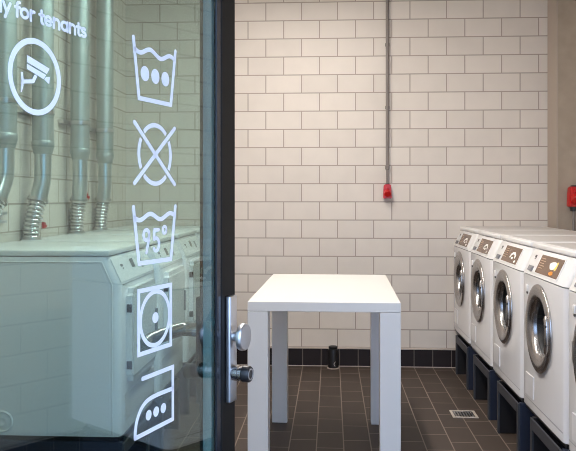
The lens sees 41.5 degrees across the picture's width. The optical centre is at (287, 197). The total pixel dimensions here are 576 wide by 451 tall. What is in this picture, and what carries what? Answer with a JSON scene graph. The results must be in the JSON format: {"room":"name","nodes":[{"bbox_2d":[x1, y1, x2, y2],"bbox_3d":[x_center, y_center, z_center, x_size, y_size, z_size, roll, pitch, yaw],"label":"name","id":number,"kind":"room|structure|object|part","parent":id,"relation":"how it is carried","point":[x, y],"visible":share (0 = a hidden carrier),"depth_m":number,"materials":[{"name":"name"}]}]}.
{"room":"laundry","nodes":[
{"label":"laundry","id":0,"kind":"room"},
{"bbox_2d":[0,0,125,242],"bbox_3d":[-1.583,-0.210,3.353,0.200,3.120,5.717,0,0,3],"label":"wall","id":1,"kind":"structure","parent":0,"point":[56,214],"depth_m":4.74,"materials":[{"name":"white tile"}]},
{"bbox_2d":[126,0,546,348],"bbox_3d":[0.516,-0.210,6.198,4.070,3.120,0.200,0,0,3],"label":"wall","id":2,"kind":"structure","parent":0,"point":[468,78],"depth_m":6.09,"materials":[{"name":"white tile"}]},
{"bbox_2d":[237,346,455,367],"bbox_3d":[0.367,1.274,6.098,3.383,0.152,0.016,0,0,3],"label":"baseboard","id":3,"kind":"structure","parent":2,"relation":"attached to","point":[297,356],"depth_m":6.08,"materials":[{"name":"tile"}]},
{"bbox_2d":[385,0,388,182],"bbox_3d":[0.791,-0.940,6.059,0.035,1.655,0.045,0,0,3],"label":"conduit pipe","id":4,"kind":"object","parent":2,"relation":"attached to","point":[387,1],"visible":1,"depth_m":6.04,"materials":[{"name":"grey"}]},
{"bbox_2d":[383,183,391,198],"bbox_3d":[0.789,-0.056,6.033,0.066,0.120,0.095,0,0,3],"label":"power socket","id":5,"kind":"object","parent":2,"relation":"attached to","point":[387,194],"visible":1,"depth_m":6.02,"materials":[{"name":"red plastic"}]},
{"bbox_3d":[0.788,-0.038,6.012,0.054,0.060,0.052,0,0,3],"label":"lid","id":6,"kind":"part","parent":5,"relation":"part of","materials":[{"name":"red plastic"}]},
{"bbox_2d":[164,365,516,450],"bbox_3d":[0.354,1.425,3.344,4.070,0.150,5.917,0,0,3],"label":"floor","id":7,"kind":"structure","parent":0,"point":[329,409],"depth_m":4.63,"materials":[{"name":"tile"}]},
{"bbox_2d":[0,402,151,450],"bbox_3d":[-1.002,1.189,3.590,0.634,0.322,0.628,0,0,3],"label":"stand","id":8,"kind":"object","parent":7,"relation":"on","point":[126,442],"visible":0.41,"depth_m":3.29,"materials":[{"name":"blue metal"}]},
{"bbox_3d":[-1.024,1.200,3.291,0.624,0.300,0.028,0,0,3],"label":"panel","id":9,"kind":"part","parent":8,"relation":"part of","materials":[{"name":"blue metal"}]},
{"bbox_2d":[0,241,157,436],"bbox_3d":[-1.053,0.625,3.596,0.792,0.800,0.662,0,0,3],"label":"dryer","id":10,"kind":"object","parent":8,"relation":"on","point":[70,365],"visible":0.91,"depth_m":3.27,"materials":[{"name":"white metal"}]},
{"bbox_2d":[0,0,17,222],"bbox_3d":[-1.388,-0.772,3.691,0.165,1.992,0.368,0,0,3],"label":"duct","id":11,"kind":"object","parent":10,"relation":"attached to","point":[8,25],"visible":0.99,"depth_m":3.63,"materials":[{"name":"grey metal"}]},
{"bbox_3d":[-1.447,0.098,3.808,0.019,0.055,0.140,0,0,3],"label":"wall rail","id":12,"kind":"part","parent":11,"relation":"part of","materials":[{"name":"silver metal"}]},
{"bbox_3d":[-1.105,0.648,3.277,0.684,0.729,0.005,0,0,3],"label":"flank panel","id":13,"kind":"part","parent":10,"relation":"part of","materials":[{"name":"white metal"}]},
{"bbox_3d":[-1.098,0.238,3.603,0.700,0.026,0.654,0,0,3],"label":"lid","id":14,"kind":"part","parent":10,"relation":"part of","materials":[{"name":"white metal"}]},
{"bbox_3d":[-0.685,0.605,3.576,0.024,0.410,0.472,0,0,3],"label":"door","id":15,"kind":"part","parent":10,"relation":"part of","materials":[{"name":"white metal"}]},
{"bbox_3d":[-0.671,0.605,3.575,0.004,0.360,0.426,0,0,3],"label":"door panel","id":16,"kind":"part","parent":10,"relation":"part of","materials":[{"name":"white"}]},
{"bbox_3d":[-0.652,0.605,3.767,0.011,0.120,0.023,0,0,3],"label":"door handle","id":17,"kind":"part","parent":10,"relation":"part of","materials":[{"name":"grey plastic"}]},
{"bbox_3d":[-0.999,1.200,3.723,0.624,0.300,0.028,0,0,3],"label":"panel","id":18,"kind":"part","parent":8,"relation":"part of","materials":[{"name":"black metal"}]},
{"bbox_3d":[-0.695,1.202,3.489,0.010,0.296,0.461,0,0,3],"label":"frame","id":19,"kind":"part","parent":8,"relation":"part of","materials":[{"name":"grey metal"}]},
{"bbox_2d":[0,0,253,450],"bbox_3d":[-0.335,0.119,1.237,0.172,2.437,0.988,0,0,22],"label":"door","id":20,"kind":"structure","parent":7,"relation":"on","point":[216,372],"depth_m":1.62,"materials":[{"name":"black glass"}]},
{"bbox_3d":[-0.249,0.291,1.592,0.062,0.036,0.193,0,0,22],"label":"lever","id":21,"kind":"part","parent":20,"relation":"part of","materials":[{"name":"silver metal"}]},
{"bbox_3d":[-0.207,0.379,1.663,0.038,0.033,0.033,0,0,22],"label":"lock knob","id":22,"kind":"part","parent":20,"relation":"part of","materials":[{"name":"black plastic"}]},
{"bbox_3d":[-0.183,0.327,1.652,0.014,0.230,0.053,0,0,22],"label":"plate","id":23,"kind":"part","parent":20,"relation":"part of","materials":[{"name":"black plastic"}]},
{"bbox_3d":[-0.123,0.327,1.651,0.012,0.230,0.034,0,0,22],"label":"handle plate","id":24,"kind":"part","parent":20,"relation":"part of","materials":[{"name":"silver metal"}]},
{"bbox_3d":[-0.104,0.300,1.643,0.029,0.059,0.059,0,0,22],"label":"knob","id":25,"kind":"part","parent":20,"relation":"part of","materials":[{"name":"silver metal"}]},
{"bbox_3d":[-0.088,0.379,1.637,0.018,0.035,0.035,0,0,22],"label":"lock knob","id":26,"kind":"part","parent":20,"relation":"part of","materials":[{"name":"black plastic"}]},
{"bbox_2d":[144,369,180,450],"bbox_3d":[-0.960,1.189,4.329,0.634,0.322,0.628,0,0,3],"label":"stand","id":27,"kind":"object","parent":7,"relation":"on","point":[157,436],"visible":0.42,"depth_m":4.08,"materials":[{"name":"blue metal"}]},
{"bbox_2d":[21,235,185,392],"bbox_3d":[-1.011,0.625,4.335,0.792,0.800,0.662,0,0,3],"label":"dryer","id":28,"kind":"object","parent":27,"relation":"on","point":[173,271],"visible":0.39,"depth_m":4.22,"materials":[{"name":"grey metal"}]},
{"bbox_2d":[17,0,54,239],"bbox_3d":[-1.359,-0.772,4.199,0.165,1.992,0.330,0,0,3],"label":"duct","id":29,"kind":"object","parent":28,"relation":"attached to","point":[42,143],"visible":0.96,"depth_m":4.11,"materials":[{"name":"grey metal"}]},
{"bbox_3d":[-1.056,0.238,4.342,0.700,0.026,0.654,0,0,3],"label":"lid","id":30,"kind":"part","parent":28,"relation":"part of","materials":[{"name":"white metal"}]},
{"bbox_3d":[-0.643,0.605,4.315,0.024,0.410,0.472,0,0,3],"label":"door","id":31,"kind":"part","parent":28,"relation":"part of","materials":[{"name":"white metal"}]},
{"bbox_3d":[-0.629,0.605,4.314,0.004,0.360,0.426,0,0,3],"label":"door panel","id":32,"kind":"part","parent":28,"relation":"part of","materials":[{"name":"white metal"}]},
{"bbox_3d":[-0.610,0.605,4.506,0.011,0.120,0.023,0,0,3],"label":"door handle","id":33,"kind":"part","parent":28,"relation":"part of","materials":[{"name":"grey plastic"}]},
{"bbox_3d":[-0.982,1.200,4.029,0.624,0.300,0.028,0,0,3],"label":"panel","id":34,"kind":"part","parent":27,"relation":"part of","materials":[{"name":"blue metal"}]},
{"bbox_3d":[-0.973,1.039,4.337,0.608,0.022,0.613,0,0,3],"label":"plate","id":35,"kind":"part","parent":27,"relation":"part of","materials":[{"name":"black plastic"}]},
{"bbox_3d":[-0.958,1.200,4.462,0.624,0.300,0.028,0,0,3],"label":"panel","id":36,"kind":"part","parent":27,"relation":"part of","materials":[{"name":"black metal"}]},
{"bbox_3d":[-0.653,1.202,4.228,0.010,0.296,0.461,0,0,3],"label":"frame","id":37,"kind":"part","parent":27,"relation":"part of","materials":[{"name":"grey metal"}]},
{"bbox_2d":[176,352,195,414],"bbox_3d":[-0.918,1.189,5.068,0.634,0.322,0.628,0,0,3],"label":"stand","id":38,"kind":"object","parent":7,"relation":"on","point":[187,386],"visible":0.1,"depth_m":4.74,"materials":[{"name":"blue metal"}]},
{"bbox_2d":[68,230,199,361],"bbox_3d":[-0.969,0.625,5.074,0.792,0.800,0.662,0,0,3],"label":"dryer","id":39,"kind":"object","parent":38,"relation":"on","point":[187,242],"visible":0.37,"depth_m":4.84,"materials":[{"name":"grey metal"}]},
{"bbox_2d":[58,0,90,233],"bbox_3d":[-1.324,-0.772,4.812,0.165,1.992,0.330,0,0,3],"label":"duct","id":40,"kind":"object","parent":39,"relation":"attached to","point":[79,123],"visible":0.99,"depth_m":4.74,"materials":[{"name":"grey metal"}]},
{"bbox_2d":[90,0,113,229],"bbox_3d":[-1.294,-0.772,5.341,0.165,1.992,0.330,0,0,3],"label":"duct","id":41,"kind":"object","parent":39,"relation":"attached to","point":[104,130],"visible":1,"depth_m":5.26,"materials":[{"name":"grey metal"}]},
{"bbox_3d":[-1.015,0.238,5.080,0.700,0.026,0.654,0,0,3],"label":"lid","id":42,"kind":"part","parent":39,"relation":"part of","materials":[{"name":"white metal"}]},
{"bbox_3d":[-0.602,0.605,5.054,0.024,0.410,0.472,0,0,3],"label":"door","id":43,"kind":"part","parent":39,"relation":"part of","materials":[{"name":"white metal"}]},
{"bbox_3d":[-0.587,0.605,5.053,0.004,0.360,0.426,0,0,3],"label":"door panel","id":44,"kind":"part","parent":39,"relation":"part of","materials":[{"name":"white metal"}]},
{"bbox_3d":[-0.940,1.200,4.768,0.624,0.300,0.028,0,0,3],"label":"panel","id":45,"kind":"part","parent":38,"relation":"part of","materials":[{"name":"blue metal"}]},
{"bbox_3d":[-0.611,1.202,4.967,0.010,0.296,0.461,0,0,3],"label":"frame","id":46,"kind":"part","parent":38,"relation":"part of","materials":[{"name":"grey metal"}]},
{"bbox_3d":[-0.916,1.200,5.201,0.624,0.300,0.028,0,0,3],"label":"panel","id":47,"kind":"part","parent":38,"relation":"part of","materials":[{"name":"black plastic"}]},
{"bbox_2d":[248,274,400,450],"bbox_3d":[0.205,0.907,4.015,0.684,0.885,1.245,0,0,4],"label":"table","id":48,"kind":"object","parent":7,"relation":"on","point":[281,294],"visible":1,"depth_m":3.42,"materials":[{"name":"white laminate"}]},
{"bbox_3d":[-0.133,0.930,3.462,0.092,0.840,0.092,0,0,4],"label":"leg","id":49,"kind":"part","parent":48,"relation":"part of","materials":[{"name":"white laminate"}]},
{"bbox_3d":[-0.048,0.930,4.612,0.092,0.840,0.092,0,0,4],"label":"leg","id":50,"kind":"part","parent":48,"relation":"part of","materials":[{"name":"white laminate"}]},
{"bbox_3d":[0.543,0.930,4.568,0.092,0.840,0.092,0,0,4],"label":"leg","id":51,"kind":"part","parent":48,"relation":"part of","materials":[{"name":"white laminate"}]},
{"bbox_3d":[0.458,0.930,3.418,0.092,0.840,0.092,0,0,4],"label":"leg","id":52,"kind":"part","parent":48,"relation":"part of","materials":[{"name":"white laminate"}]},
{"bbox_2d":[327,345,338,368],"bbox_3d":[0.358,1.262,6.034,0.098,0.175,0.098,0,0,3],"label":"canister","id":53,"kind":"object","parent":7,"relation":"on","point":[333,349],"visible":1,"depth_m":6.00,"materials":[{"name":"black plastic"}]},
{"bbox_2d":[449,410,478,417],"bbox_3d":[1.095,1.347,4.736,0.156,0.006,0.156,0,0,3],"label":"floor drain","id":54,"kind":"object","parent":7,"relation":"on","point":[455,413],"visible":1,"depth_m":4.74,"materials":[{"name":"silver metal"}]},
{"bbox_2d":[455,329,476,389],"bbox_3d":[1.596,1.189,5.668,0.634,0.322,0.681,0,0,3],"label":"stand","id":55,"kind":"object","parent":7,"relation":"on","point":[464,351],"visible":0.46,"depth_m":5.58,"materials":[{"name":"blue metal"}]},
{"bbox_3d":[1.279,1.202,5.596,0.010,0.296,0.500,0,0,3],"label":"frame","id":56,"kind":"part","parent":55,"relation":"part of","materials":[{"name":"grey metal"}]},
{"bbox_3d":[1.609,1.200,5.812,0.624,0.300,0.030,0,0,3],"label":"panel","id":57,"kind":"part","parent":55,"relation":"part of","materials":[{"name":"black plastic"}]},
{"bbox_3d":[1.582,1.200,5.343,0.624,0.300,0.030,0,0,3],"label":"panel","id":58,"kind":"part","parent":55,"relation":"part of","materials":[{"name":"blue metal"}]},
{"bbox_2d":[454,226,569,343],"bbox_3d":[1.628,0.624,5.675,0.731,0.801,0.705,0,0,3],"label":"washing machine","id":59,"kind":"object","parent":55,"relation":"on","point":[465,241],"visible":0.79,"depth_m":5.58,"materials":[{"name":"grey metal"}]},
{"bbox_3d":[1.298,0.609,5.726,0.039,0.414,0.414,0,0,3],"label":"door","id":60,"kind":"part","parent":59,"relation":"part of","materials":[{"name":"silver metal"}]},
{"bbox_3d":[1.265,0.609,5.544,0.022,0.171,0.036,0,0,3],"label":"door handle","id":61,"kind":"part","parent":59,"relation":"part of","materials":[{"name":"silver metal"}]},
{"bbox_3d":[1.668,0.238,5.672,0.650,0.026,0.683,0,0,3],"label":"lid","id":62,"kind":"part","parent":59,"relation":"part of","materials":[{"name":"white metal"}]},
{"bbox_2d":[472,347,500,419],"bbox_3d":[1.554,1.189,4.940,0.634,0.322,0.681,0,0,3],"label":"stand","id":63,"kind":"object","parent":7,"relation":"on","point":[485,379],"visible":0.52,"depth_m":4.83,"materials":[{"name":"blue metal"}]},
{"bbox_3d":[1.238,1.202,4.867,0.010,0.296,0.500,0,0,3],"label":"frame","id":64,"kind":"part","parent":63,"relation":"part of","materials":[{"name":"grey metal"}]},
{"bbox_3d":[1.568,1.039,4.947,0.608,0.022,0.665,0,0,3],"label":"plate","id":65,"kind":"part","parent":63,"relation":"part of","materials":[{"name":"black plastic"}]},
{"bbox_3d":[1.568,1.200,5.084,0.624,0.300,0.030,0,0,3],"label":"panel","id":66,"kind":"part","parent":63,"relation":"part of","materials":[{"name":"black plastic"}]},
{"bbox_3d":[1.541,1.200,4.614,0.624,0.300,0.030,0,0,3],"label":"panel","id":67,"kind":"part","parent":63,"relation":"part of","materials":[{"name":"blue metal"}]},
{"bbox_2d":[471,230,575,366],"bbox_3d":[1.587,0.624,4.946,0.731,0.801,0.705,0,0,3],"label":"washing machine","id":68,"kind":"object","parent":63,"relation":"on","point":[487,244],"visible":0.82,"depth_m":4.84,"materials":[{"name":"grey metal"}]},
{"bbox_3d":[1.257,0.609,4.997,0.039,0.414,0.414,0,0,3],"label":"door","id":69,"kind":"part","parent":68,"relation":"part of","materials":[{"name":"silver metal"}]},
{"bbox_3d":[1.224,0.609,4.816,0.022,0.171,0.036,0,0,3],"label":"door handle","id":70,"kind":"part","parent":68,"relation":"part of","materials":[{"name":"silver metal"}]},
{"bbox_3d":[1.627,0.238,4.944,0.650,0.026,0.683,0,0,3],"label":"lid","id":71,"kind":"part","parent":68,"relation":"part of","materials":[{"name":"white metal"}]},
{"bbox_2d":[495,372,534,450],"bbox_3d":[1.513,1.189,4.211,0.634,0.322,0.681,0,0,3],"label":"stand","id":72,"kind":"object","parent":7,"relation":"on","point":[513,416],"visible":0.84,"depth_m":4.24,"materials":[{"name":"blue metal"}]},
{"bbox_3d":[1.196,1.202,4.138,0.010,0.296,0.500,0,0,3],"label":"frame","id":73,"kind":"part","parent":72,"relation":"part of","materials":[{"name":"grey metal"}]},
{"bbox_3d":[1.527,1.039,4.218,0.608,0.022,0.665,0,0,3],"label":"plate","id":74,"kind":"part","parent":72,"relation":"part of","materials":[{"name":"black plastic"}]},
{"bbox_3d":[1.526,1.200,4.355,0.624,0.300,0.030,0,0,3],"label":"panel","id":75,"kind":"part","parent":72,"relation":"part of","materials":[{"name":"black plastic"}]},
{"bbox_3d":[1.500,1.200,3.885,0.624,0.300,0.030,0,0,3],"label":"panel","id":76,"kind":"part","parent":72,"relation":"part of","materials":[{"name":"blue metal"}]},
{"bbox_2d":[493,235,575,397],"bbox_3d":[1.545,0.624,4.217,0.731,0.801,0.705,0,0,3],"label":"washing machine","id":77,"kind":"object","parent":72,"relation":"on","point":[514,253],"visible":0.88,"depth_m":4.12,"materials":[{"name":"grey metal"}]},
{"bbox_3d":[1.216,0.609,4.268,0.039,0.414,0.414,0,0,3],"label":"door","id":78,"kind":"part","parent":77,"relation":"part of","materials":[{"name":"silver metal"}]},
{"bbox_3d":[1.183,0.609,4.087,0.022,0.171,0.036,0,0,3],"label":"door handle","id":79,"kind":"part","parent":77,"relation":"part of","materials":[{"name":"silver metal"}]},
{"bbox_3d":[1.586,0.238,4.215,0.650,0.026,0.683,0,0,3],"label":"lid","id":80,"kind":"part","parent":77,"relation":"part of","materials":[{"name":"white metal"}]},
{"bbox_2d":[526,404,569,450],"bbox_3d":[1.472,1.189,3.482,0.634,0.322,0.681,0,0,3],"label":"stand","id":81,"kind":"object","parent":7,"relation":"on","point":[542,438],"visible":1,"depth_m":3.62,"materials":[{"name":"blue metal"}]},
{"bbox_3d":[1.155,1.202,3.409,0.010,0.296,0.500,0,0,3],"label":"frame","id":82,"kind":"part","parent":81,"relation":"part of","materials":[{"name":"grey metal"}]},
{"bbox_3d":[1.485,1.200,3.626,0.624,0.300,0.030,0,0,3],"label":"panel","id":83,"kind":"part","parent":81,"relation":"part of","materials":[{"name":"black metal"}]},
{"bbox_2d":[524,243,575,444],"bbox_3d":[1.504,0.624,3.488,0.731,0.801,0.705,0,0,3],"label":"washing machine","id":84,"kind":"object","parent":81,"relation":"on","point":[550,271],"visible":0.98,"depth_m":3.40,"materials":[{"name":"white metal"}]},
{"bbox_3d":[1.174,0.609,3.539,0.039,0.414,0.414,0,0,3],"label":"door","id":85,"kind":"part","parent":84,"relation":"part of","materials":[{"name":"silver metal"}]},
{"bbox_3d":[1.141,0.609,3.358,0.022,0.171,0.036,0,0,3],"label":"door handle","id":86,"kind":"part","parent":84,"relation":"part of","materials":[{"name":"silver metal"}]},
{"bbox_3d":[1.544,0.238,3.486,0.650,0.026,0.683,0,0,3],"label":"lid","id":87,"kind":"part","parent":84,"relation":"part of","materials":[{"name":"white metal"}]},
{"bbox_3d":[1.431,1.189,2.753,0.634,0.322,0.681,0,0,3],"label":"stand","id":88,"kind":"object","parent":7,"relation":"on","visible":0},
{"bbox_2d":[569,276,575,450],"bbox_3d":[1.463,0.624,2.759,0.731,0.801,0.705,0,0,3],"label":"washing machine","id":89,"kind":"object","parent":88,"relation":"on","point":[572,290],"visible":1,"depth_m":3.06,"materials":[{"name":"white metal"}]},
{"bbox_3d":[1.133,0.609,2.811,0.039,0.414,0.414,0,0,3],"label":"door","id":90,"kind":"part","parent":89,"relation":"part of","materials":[{"name":"silver metal"}]},
{"bbox_3d":[-0.876,1.189,5.806,0.634,0.322,0.628,0,0,3],"label":"stand","id":91,"kind":"object","parent":7,"relation":"on","visible":0},
{"bbox_2d":[108,226,199,241],"bbox_3d":[-0.927,0.625,5.812,0.792,0.800,0.662,0,0,3],"label":"dryer","id":92,"kind":"object","parent":91,"relation":"on","point":[197,228],"visible":0.06,"depth_m":5.61,"materials":[{"name":"grey metal"}]},
{"bbox_3d":[-0.973,0.238,5.819,0.700,0.026,0.654,0,0,3],"label":"lid","id":93,"kind":"part","parent":92,"relation":"part of","materials":[{"name":"white metal"}]},
{"bbox_2d":[547,0,575,230],"bbox_3d":[2.190,-0.210,5.881,0.290,3.120,0.243,0,0,3],"label":"wall","id":94,"kind":"structure","parent":0,"point":[561,14],"depth_m":5.77,"materials":[{"name":"paint"}]},
{"bbox_2d":[567,185,575,230],"bbox_3d":[2.148,0.074,5.638,0.089,0.333,0.188,0,0,3],"label":"power socket","id":95,"kind":"object","parent":94,"relation":"attached to","point":[571,192],"visible":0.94,"depth_m":5.62,"materials":[{"name":"red plastic"}]},
{"bbox_3d":[2.150,0.009,5.666,0.073,0.081,0.070,0,0,3],"label":"lid","id":96,"kind":"part","parent":95,"relation":"part of","materials":[{"name":"red plastic"}]}
]}

